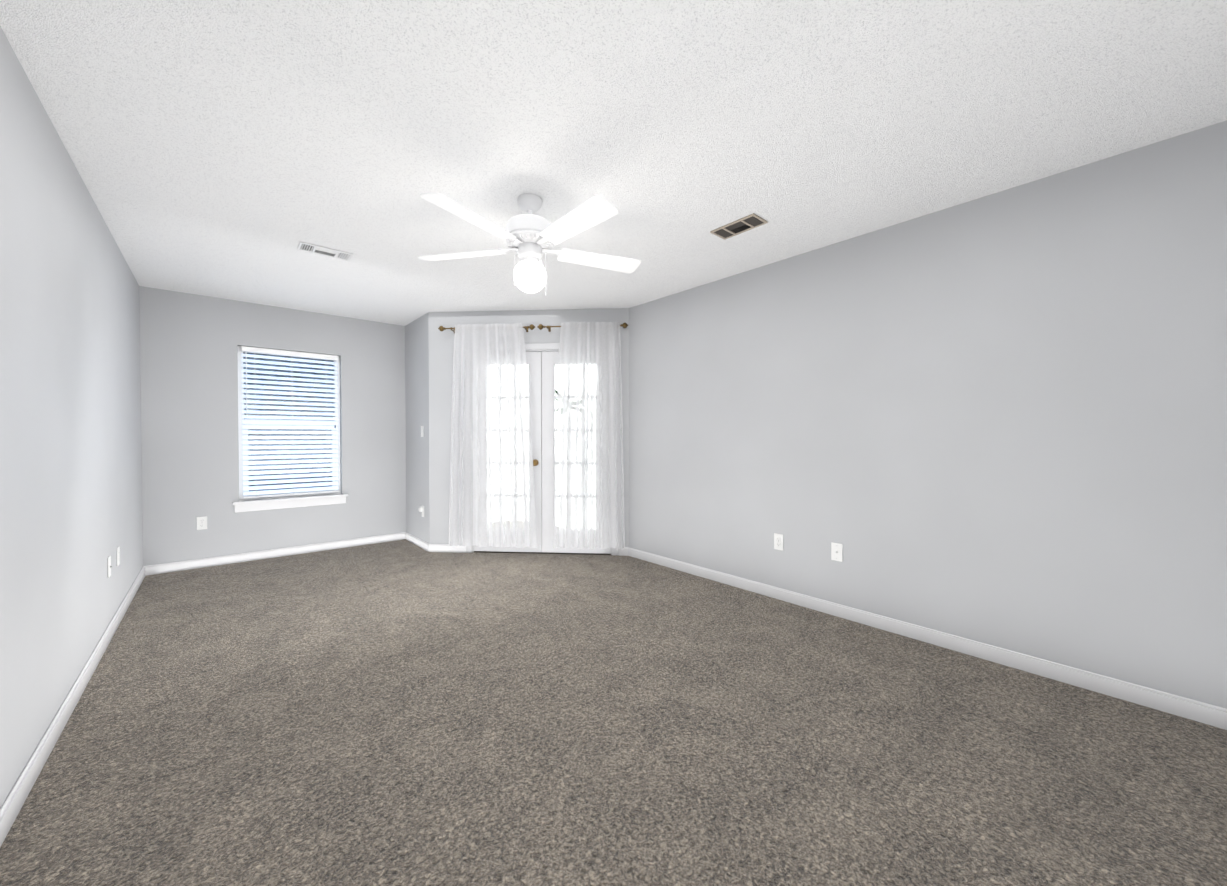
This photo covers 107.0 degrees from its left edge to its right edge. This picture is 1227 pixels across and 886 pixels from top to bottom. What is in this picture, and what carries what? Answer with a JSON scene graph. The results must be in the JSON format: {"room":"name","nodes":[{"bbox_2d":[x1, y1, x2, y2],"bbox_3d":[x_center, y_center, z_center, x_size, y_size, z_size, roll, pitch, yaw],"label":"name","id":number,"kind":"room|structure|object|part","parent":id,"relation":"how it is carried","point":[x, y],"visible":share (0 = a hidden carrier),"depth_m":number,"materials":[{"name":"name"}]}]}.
{"room":"empty living room","nodes":[
{"label":"empty living room","id":0,"kind":"room"},
{"bbox_2d":[0,26,142,808],"bbox_3d":[-1.772,-0.061,1.190,0.120,2.440,7.110,-1,1,-41],"label":"wall","id":1,"kind":"structure","parent":0,"point":[71,516],"depth_m":1.82,"materials":[{"name":"grey paint"}]},
{"bbox_2d":[0,566,144,846],"bbox_3d":[-1.721,1.117,1.250,0.013,0.082,6.870,-1,1,-41],"label":"baseboard","id":2,"kind":"structure","parent":1,"relation":"attached to","point":[11,807],"depth_m":1.75,"materials":[{"name":"white wood"}]},
{"bbox_2d":[107,556,112,577],"bbox_3d":[-2.946,0.724,2.659,0.016,0.117,0.072,-1,1,-41],"label":"outlet","id":3,"kind":"object","parent":1,"relation":"attached to","point":[109,566],"visible":1,"depth_m":2.65,"materials":[{"name":"white plastic"}]},
{"bbox_2d":[117,546,119,565],"bbox_3d":[-3.154,0.721,2.894,0.008,0.117,0.072,-1,1,-41],"label":"outlet","id":4,"kind":"object","parent":1,"relation":"attached to","point":[118,555],"visible":1,"depth_m":2.88,"materials":[{"name":"white plastic"}]},
{"bbox_2d":[139,286,405,565],"bbox_3d":[-3.219,-0.108,4.561,2.350,2.440,0.120,-1,1,-41],"label":"wall","id":5,"kind":"structure","parent":0,"point":[189,343],"depth_m":4.20,"materials":[{"name":"grey paint"}]},
{"bbox_2d":[196,516,206,529],"bbox_3d":[-3.694,0.719,4.075,0.072,0.117,0.008,-1,1,-41],"label":"outlet","id":6,"kind":"object","parent":5,"relation":"attached to","point":[201,523],"visible":1,"depth_m":4.07,"materials":[{"name":"white plastic"}]},
{"bbox_2d":[144,532,405,575],"bbox_3d":[-3.176,1.072,4.527,2.110,0.082,0.013,-1,1,-41],"label":"baseboard","id":7,"kind":"structure","parent":5,"relation":"attached to","point":[211,561],"depth_m":4.37,"materials":[{"name":"white wood"}]},
{"bbox_2d":[232,346,347,512],"bbox_3d":[-3.209,-0.138,4.541,0.940,1.560,0.158,-1,1,-41],"label":"window unit","id":8,"kind":"structure","parent":5,"relation":"in","point":[259,500],"depth_m":4.51,"materials":[{"name":"white plastic"}]},
{"bbox_2d":[405,313,429,543],"bbox_3d":[-2.125,-0.114,5.000,0.120,2.440,0.890,-1,1,-41],"label":"wall","id":9,"kind":"structure","parent":0,"point":[417,399],"depth_m":4.89,"materials":[{"name":"grey paint"}]},
{"bbox_2d":[405,532,428,551],"bbox_3d":[-2.136,1.066,4.928,0.013,0.082,0.770,-1,1,-41],"label":"baseboard return","id":10,"kind":"object","parent":9,"relation":"attached to","point":[422,544],"visible":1,"depth_m":4.89,"materials":[{"name":"white wood"}]},
{"bbox_2d":[418,506,423,516],"bbox_3d":[-2.021,0.720,4.765,0.046,0.117,0.072,-1,1,-41],"label":"outlet","id":11,"kind":"object","parent":9,"relation":"attached to","point":[420,508],"visible":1,"depth_m":4.76,"materials":[{"name":"white plastic"}]},
{"bbox_2d":[428,308,628,546],"bbox_3d":[-0.799,-0.108,4.608,2.156,2.440,0.120,0,1,4],"label":"wall","id":12,"kind":"structure","parent":0,"point":[441,349],"depth_m":4.60,"materials":[{"name":"grey paint"}]},
{"bbox_2d":[429,544,628,555],"bbox_3d":[-0.863,1.071,4.563,2.037,0.082,0.013,0,1,4],"label":"baseboard","id":13,"kind":"structure","parent":12,"relation":"attached to","point":[462,549],"depth_m":4.61,"materials":[{"name":"white wood"}]},
{"bbox_2d":[438,322,627,548],"bbox_3d":[-0.799,-0.069,4.473,1.883,2.195,0.145,0,1,4],"label":"sheer curtains","id":14,"kind":"object","parent":12,"relation":"attached to","point":[492,495],"visible":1,"depth_m":4.43,"materials":[{"name":"white fabric"}]},
{"bbox_2d":[466,343,618,555],"bbox_3d":[-0.720,0.060,4.570,1.550,2.105,0.180,0,1,4],"label":"french door","id":15,"kind":"structure","parent":12,"relation":"in","point":[542,360],"depth_m":4.55,"materials":[{"name":"white wood"}]},
{"bbox_2d":[0,539,1226,885],"bbox_3d":[-0.385,1.192,2.410,4.150,0.100,7.470,-1,1,-41],"label":"floor","id":16,"kind":"structure","parent":0,"point":[400,713],"depth_m":1.71,"materials":[{"name":"carpet"}]},
{"bbox_2d":[0,0,1226,325],"bbox_3d":[-0.385,-1.347,2.375,4.150,0.100,7.470,-1,1,-41],"label":"ceiling","id":17,"kind":"structure","parent":0,"point":[238,150],"depth_m":1.82,"materials":[{"name":"white paint"}]},
{"bbox_2d":[297,241,352,260],"bbox_3d":[-1.962,-1.302,3.093,0.305,0.010,0.155,-1,1,-41],"label":"ceiling vent","id":18,"kind":"object","parent":17,"relation":"in","point":[323,251],"visible":1,"depth_m":3.08,"materials":[{"name":"grey metal"}]},
{"bbox_2d":[418,192,640,295],"bbox_3d":[-0.415,-1.040,2.394,1.245,0.514,1.193,-1,1,-41],"label":"ceiling fan","id":19,"kind":"object","parent":17,"relation":"hanging from","point":[531,238],"visible":1,"depth_m":2.35,"materials":[{"name":"white metal"}]},
{"bbox_3d":[-0.446,-0.885,2.428,0.176,0.160,0.176,-1,1,-41],"label":"globe","id":20,"kind":"part","parent":19,"relation":"part of"},
{"bbox_2d":[710,213,767,239],"bbox_3d":[0.751,-1.297,2.732,0.155,0.010,0.305,-1,1,-41],"label":"ceiling vent","id":21,"kind":"object","parent":17,"relation":"in","point":[742,225],"visible":1,"depth_m":2.73,"materials":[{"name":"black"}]},
{"bbox_2d":[629,120,1226,708],"bbox_3d":[1.725,-0.083,2.760,0.120,2.440,4.900,-1,1,-41],"label":"wall","id":22,"kind":"structure","parent":0,"point":[997,418],"depth_m":2.38,"materials":[{"name":"grey paint"}]},
{"bbox_2d":[774,533,782,550],"bbox_3d":[1.194,0.715,3.284,0.008,0.117,0.072,-1,1,-41],"label":"outlet","id":23,"kind":"object","parent":22,"relation":"attached to","point":[778,541],"visible":1,"depth_m":3.28,"materials":[{"name":"white plastic"}]},
{"bbox_2d":[831,542,842,561],"bbox_3d":[1.460,0.714,2.972,0.016,0.117,0.072,-1,1,-41],"label":"outlet","id":24,"kind":"object","parent":22,"relation":"attached to","point":[836,551],"visible":1,"depth_m":2.97,"materials":[{"name":"white plastic"}]},
{"bbox_2d":[628,547,1226,729],"bbox_3d":[1.675,1.097,2.733,0.013,0.082,4.660,-1,1,-41],"label":"baseboard","id":25,"kind":"structure","parent":22,"relation":"attached to","point":[1199,711],"depth_m":2.38,"materials":[{"name":"white wood"}]},
{"label":"outside","id":26,"kind":"structure","parent":0,"visible":0},
{"bbox_2d":[243,352,333,490],"bbox_3d":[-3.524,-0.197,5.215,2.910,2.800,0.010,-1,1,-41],"label":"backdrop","id":27,"kind":"structure","parent":26,"point":[275,370],"depth_m":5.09,"materials":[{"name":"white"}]},
{"bbox_2d":[527,365,557,449],"bbox_3d":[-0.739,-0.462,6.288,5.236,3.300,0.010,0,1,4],"label":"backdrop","id":28,"kind":"structure","parent":26,"point":[556,377],"depth_m":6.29,"materials":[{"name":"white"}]}
]}

